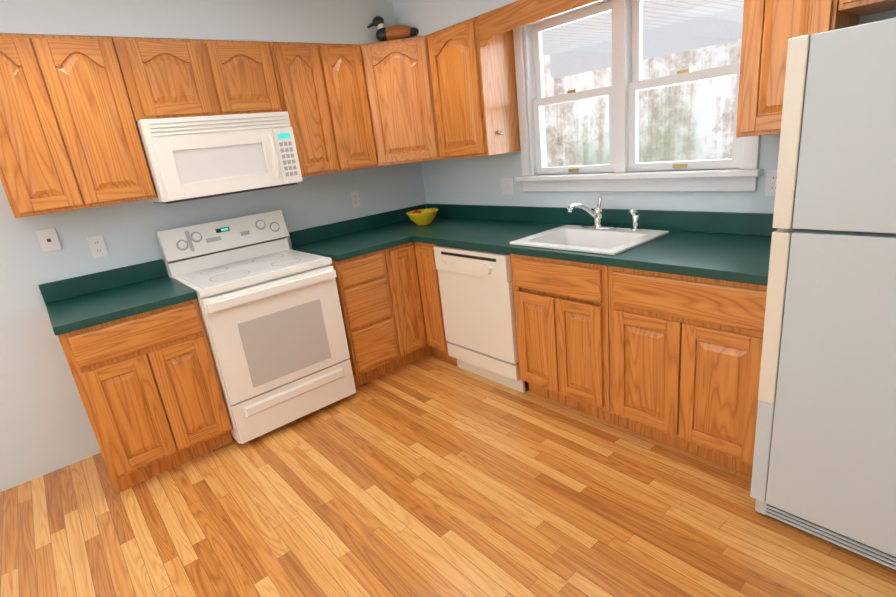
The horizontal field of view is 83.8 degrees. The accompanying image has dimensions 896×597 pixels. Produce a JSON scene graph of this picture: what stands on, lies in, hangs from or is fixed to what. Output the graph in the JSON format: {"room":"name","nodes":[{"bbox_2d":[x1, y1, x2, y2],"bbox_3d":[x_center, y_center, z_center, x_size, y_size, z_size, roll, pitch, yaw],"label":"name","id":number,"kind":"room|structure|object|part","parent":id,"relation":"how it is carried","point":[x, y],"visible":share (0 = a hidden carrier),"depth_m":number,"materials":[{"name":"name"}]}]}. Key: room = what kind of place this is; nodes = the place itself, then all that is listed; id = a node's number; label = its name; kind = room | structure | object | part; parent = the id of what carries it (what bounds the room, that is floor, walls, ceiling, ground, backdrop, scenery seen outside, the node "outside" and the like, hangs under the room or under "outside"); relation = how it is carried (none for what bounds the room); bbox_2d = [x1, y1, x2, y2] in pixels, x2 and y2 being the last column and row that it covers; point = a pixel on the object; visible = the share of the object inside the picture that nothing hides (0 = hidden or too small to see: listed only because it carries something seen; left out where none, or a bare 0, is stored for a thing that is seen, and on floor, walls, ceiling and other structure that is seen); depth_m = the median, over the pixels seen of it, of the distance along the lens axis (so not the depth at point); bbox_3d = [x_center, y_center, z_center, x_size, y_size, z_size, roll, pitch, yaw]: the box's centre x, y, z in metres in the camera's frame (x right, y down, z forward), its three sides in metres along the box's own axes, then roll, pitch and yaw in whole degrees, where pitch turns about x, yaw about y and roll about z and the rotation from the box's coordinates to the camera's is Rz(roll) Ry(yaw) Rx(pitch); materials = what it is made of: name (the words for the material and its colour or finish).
{"room":"kitchen","nodes":[
{"label":"kitchen","id":0,"kind":"room"},
{"bbox_2d":[0,162,426,491],"bbox_3d":[-2.526,-0.151,2.314,6.350,2.433,0.150,-20,22,-37],"label":"wall","id":1,"kind":"structure","parent":0,"point":[45,426],"depth_m":2.71,"materials":[{"name":"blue paint"}]},
{"bbox_2d":[36,228,61,252],"bbox_3d":[-2.061,-0.301,2.578,0.080,0.115,0.009,-20,22,-37],"label":"jack","id":2,"kind":"object","parent":1,"relation":"attached to","point":[48,239],"visible":1,"depth_m":2.58,"materials":[{"name":"white plastic"}]},
{"bbox_2d":[0,33,156,217],"bbox_3d":[-1.872,-0.827,2.421,0.584,0.762,0.321,-20,22,-37],"label":"upper cabinet","id":3,"kind":"object","parent":1,"relation":"attached to","point":[69,137],"visible":1,"depth_m":2.31,"materials":[{"name":"brown wood"}]},
{"bbox_2d":[87,235,108,258],"bbox_3d":[-1.907,-0.281,2.718,0.072,0.115,0.008,-20,22,-37],"label":"electrical outlet","id":4,"kind":"object","parent":1,"relation":"attached to","point":[97,246],"visible":1,"depth_m":2.72,"materials":[{"name":"white plastic"}]},
{"bbox_2d":[112,37,281,121],"bbox_3d":[-1.381,-1.196,2.770,0.771,0.380,0.321,-20,22,-37],"label":"upper cabinet","id":5,"kind":"object","parent":1,"relation":"attached to","point":[169,78],"visible":0.98,"depth_m":2.62,"materials":[{"name":"brown wood"}]},
{"bbox_2d":[136,111,302,203],"bbox_3d":[-1.298,-0.808,2.845,0.765,0.413,0.442,-20,22,-37],"label":"microwave","id":6,"kind":"object","parent":5,"relation":"attached to","point":[193,158],"visible":0.96,"depth_m":2.67,"materials":[{"name":"white plastic"}]},
{"bbox_2d":[269,42,377,176],"bbox_3d":[-0.841,-1.206,3.240,0.602,0.762,0.321,-20,22,-37],"label":"upper cabinet","id":7,"kind":"object","parent":1,"relation":"attached to","point":[322,91],"visible":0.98,"depth_m":3.11,"materials":[{"name":"brown wood"}]},
{"bbox_2d":[350,191,360,207],"bbox_3d":[-0.684,-0.731,3.690,0.072,0.115,0.008,-20,22,-37],"label":"electrical outlet","id":8,"kind":"object","parent":1,"relation":"attached to","point":[355,199],"visible":1,"depth_m":3.69,"materials":[{"name":"white plastic"}]},
{"bbox_2d":[0,353,895,596],"bbox_3d":[-1.246,1.363,1.279,6.600,0.100,3.935,-20,22,-37],"label":"floor","id":9,"kind":"structure","parent":0,"point":[431,475],"depth_m":2.12,"materials":[{"name":"brown wood"}]},
{"bbox_2d":[58,299,232,492],"bbox_3d":[-1.630,0.445,2.699,0.577,0.875,0.626,-20,22,-37],"label":"base cabinet","id":10,"kind":"object","parent":9,"relation":"on","point":[148,385],"visible":0.98,"depth_m":2.44,"materials":[{"name":"brown wood"}]},
{"bbox_2d":[38,259,196,335],"bbox_3d":[-1.687,-0.035,2.542,0.585,0.140,0.632,-20,22,-37],"label":"countertop","id":11,"kind":"structure","parent":10,"relation":"on","point":[80,302],"depth_m":2.59,"materials":[{"name":"green laminate"}]},
{"bbox_2d":[157,210,355,443],"bbox_3d":[-1.111,0.128,3.000,0.732,1.180,0.698,-20,22,-37],"label":"range","id":12,"kind":"object","parent":9,"relation":"on","point":[268,301],"visible":0.94,"depth_m":2.83,"materials":[{"name":"white enameled metal"},{"name":"glass"},{"name":"black plastic"}]},
{"bbox_2d":[330,250,399,386],"bbox_3d":[-0.687,0.098,3.449,0.351,0.875,0.626,-20,22,-37],"label":"drawer stack","id":13,"kind":"object","parent":9,"relation":"on","point":[363,288],"visible":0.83,"depth_m":3.19,"materials":[{"name":"brown wood"}]},
{"bbox_2d":[384,242,456,368],"bbox_3d":[-0.160,-0.052,3.727,0.849,0.875,0.849,-20,22,-37],"label":"base cabinet","id":14,"kind":"object","parent":9,"relation":"on","point":[413,278],"visible":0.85,"depth_m":3.37,"materials":[{"name":"brown wood"}]},
{"bbox_2d":[289,216,409,261],"bbox_3d":[-0.658,-0.409,3.343,0.543,0.140,0.660,-20,22,-37],"label":"countertop","id":15,"kind":"structure","parent":14,"relation":"on","point":[347,239],"depth_m":3.47,"materials":[{"name":"green laminate"}]},
{"bbox_2d":[369,204,778,285],"bbox_3d":[0.473,-0.409,2.924,0.659,0.140,2.752,-20,22,-37],"label":"countertop","id":16,"kind":"structure","parent":14,"relation":"on","point":[731,246],"depth_m":2.48,"materials":[{"name":"green laminate"}]},
{"bbox_2d":[406,208,437,225],"bbox_3d":[-0.186,-0.607,3.716,0.244,0.110,0.244,-20,22,-37],"label":"fruit bowl","id":17,"kind":"object","parent":16,"relation":"on","point":[421,217],"visible":1,"depth_m":3.66,"materials":[{"name":"yellow ceramic"}]},
{"bbox_2d":[510,225,668,254],"bbox_3d":[0.740,-0.241,2.654,0.504,0.178,0.636,-20,22,-37],"label":"sink","id":18,"kind":"object","parent":16,"relation":"in","point":[579,239],"visible":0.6,"depth_m":2.70,"materials":[{"name":"white ceramic"}]},
{"bbox_2d":[568,194,616,229],"bbox_3d":[0.758,-0.455,2.711,0.256,0.188,0.200,-20,22,-37],"label":"faucet","id":19,"kind":"object","parent":18,"relation":"on","point":[596,214],"visible":1,"depth_m":2.75,"materials":[{"name":"silver metal"}]},
{"bbox_2d":[629,208,639,231],"bbox_3d":[0.977,-0.414,2.609,0.059,0.124,0.047,-20,22,-37],"label":"sprayer","id":20,"kind":"object","parent":18,"relation":"on","point":[634,214],"visible":1,"depth_m":2.60,"materials":[{"name":"silver metal"}]},
{"bbox_2d":[434,245,524,392],"bbox_3d":[0.378,0.047,3.228,0.638,0.868,0.616,-20,22,-37],"label":"dishwasher","id":21,"kind":"object","parent":9,"relation":"on","point":[476,292],"visible":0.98,"depth_m":3.01,"materials":[{"name":"beige metal"}]},
{"bbox_2d":[510,254,618,424],"bbox_3d":[0.799,0.132,2.793,0.626,0.875,0.596,-20,22,-37],"label":"base cabinet","id":22,"kind":"object","parent":9,"relation":"on","point":[561,309],"visible":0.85,"depth_m":2.56,"materials":[{"name":"brown wood"}]},
{"bbox_2d":[608,266,766,476],"bbox_3d":[1.214,0.234,2.317,0.626,0.875,0.677,-20,22,-37],"label":"base cabinet","id":23,"kind":"object","parent":9,"relation":"on","point":[685,353],"visible":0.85,"depth_m":2.09,"materials":[{"name":"brown wood"}]},
{"bbox_2d":[750,18,895,569],"bbox_3d":[1.574,-0.001,1.604,0.743,1.667,0.744,-20,22,-37],"label":"refrigerator","id":24,"kind":"object","parent":9,"relation":"on","point":[824,462],"visible":1,"depth_m":1.51,"materials":[{"name":"white metal"}]},
{"bbox_2d":[421,9,895,213],"bbox_3d":[1.002,-0.716,2.798,0.150,2.433,3.535,-20,22,-37],"label":"wall","id":25,"kind":"structure","parent":0,"point":[470,181],"depth_m":3.08,"materials":[{"name":"blue paint"}]},
{"bbox_2d":[360,35,440,166],"bbox_3d":[-0.293,-1.351,3.493,0.610,0.762,0.610,-20,22,-37],"label":"upper cabinet","id":26,"kind":"object","parent":25,"relation":"attached to","point":[398,81],"visible":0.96,"depth_m":3.27,"materials":[{"name":"brown wood"}]},
{"bbox_2d":[367,16,418,41],"bbox_3d":[-0.354,-1.740,3.210,0.244,0.158,0.244,-20,22,-37],"label":"duck decoy","id":27,"kind":"object","parent":26,"relation":"on","point":[393,32],"visible":0.92,"depth_m":3.19,"materials":[{"name":"brown wood"}]},
{"bbox_2d":[427,16,520,158],"bbox_3d":[0.163,-1.306,3.183,0.321,0.762,0.460,-20,22,-37],"label":"upper cabinet","id":28,"kind":"object","parent":25,"relation":"attached to","point":[474,86],"visible":1,"depth_m":3.04,"materials":[{"name":"brown wood"}]},
{"bbox_2d":[478,0,601,46],"bbox_3d":[0.632,-1.407,2.323,0.019,0.159,1.390,-20,22,-37],"label":"valance board","id":29,"kind":"object","parent":28,"relation":"attached to","point":[514,15],"visible":1,"depth_m":2.60,"materials":[{"name":"brown wood"}]},
{"bbox_2d":[501,177,514,194],"bbox_3d":[0.403,-0.763,3.390,0.011,0.115,0.115,-20,22,-37],"label":"outlet","id":30,"kind":"object","parent":25,"relation":"attached to","point":[507,185],"visible":1,"depth_m":3.39,"materials":[{"name":"white plastic"}]},
{"bbox_2d":[513,0,762,190],"bbox_3d":[0.929,-1.109,2.649,0.200,1.050,1.419,-20,22,-37],"label":"window","id":31,"kind":"structure","parent":25,"relation":"in","point":[743,177],"depth_m":2.66,"materials":[{"name":"white"}]},
{"bbox_3d":[0.942,-1.122,2.658,0.073,0.868,1.213,-20,22,-37],"label":"window sash","id":32,"kind":"part","parent":31,"relation":"part of","materials":[{"name":"white wood"}]},
{"bbox_2d":[542,0,743,54],"bbox_3d":[2.157,-2.198,3.176,2.840,0.040,6.000,-20,22,-37],"label":"porch","id":33,"kind":"object","parent":25,"relation":"attached to","point":[656,19],"depth_m":4.71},
{"bbox_2d":[550,6,743,77],"bbox_3d":[3.296,-2.489,4.109,0.150,0.300,6.000,-20,22,-37],"label":"beam","id":34,"kind":"structure","parent":33,"relation":"attached to","point":[716,39],"depth_m":5.18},
{"bbox_2d":[764,170,776,195],"bbox_3d":[1.442,-0.509,2.203,0.008,0.115,0.072,-20,22,-37],"label":"electrical outlet","id":35,"kind":"object","parent":25,"relation":"attached to","point":[770,182],"visible":0.6,"depth_m":2.21,"materials":[{"name":"white plastic"}]},
{"bbox_2d":[736,0,859,136],"bbox_3d":[1.313,-1.023,1.865,0.321,0.762,0.292,-20,22,-37],"label":"upper cabinet","id":36,"kind":"object","parent":25,"relation":"attached to","point":[770,28],"visible":0.58,"depth_m":1.83,"materials":[{"name":"brown wood"}]},
{"bbox_2d":[838,0,895,15],"bbox_3d":[1.639,-1.119,1.411,0.321,0.380,0.769,-20,22,-37],"label":"upper cabinet","id":37,"kind":"object","parent":25,"relation":"attached to","point":[862,7],"visible":1,"depth_m":1.66,"materials":[{"name":"brown wood"}]},
{"bbox_3d":[-1.526,-1.037,0.520,6.600,0.100,3.935,-20,22,-37],"label":"ceiling","id":38,"kind":"structure","parent":0,"visible":0},
{"bbox_2d":[0,0,395,44],"bbox_3d":[-1.313,-1.562,2.766,2.250,0.298,0.305,-20,22,-37],"label":"wall","id":39,"kind":"structure","parent":38,"relation":"attached to","point":[326,21],"depth_m":2.62,"materials":[{"name":"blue paint"}]},
{"bbox_2d":[392,0,518,37],"bbox_3d":[0.713,-1.664,2.342,0.305,0.298,3.535,-20,22,-37],"label":"soffit","id":40,"kind":"structure","parent":38,"relation":"attached to","point":[429,16],"depth_m":3.04,"materials":[{"name":"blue paint"}]},
{"label":"outside","id":41,"kind":"structure","parent":0,"visible":0},
{"bbox_2d":[543,39,741,166],"bbox_3d":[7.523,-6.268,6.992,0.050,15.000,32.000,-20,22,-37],"label":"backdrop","id":42,"kind":"structure","parent":41,"point":[684,117],"depth_m":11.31,"materials":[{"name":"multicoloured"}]}
]}

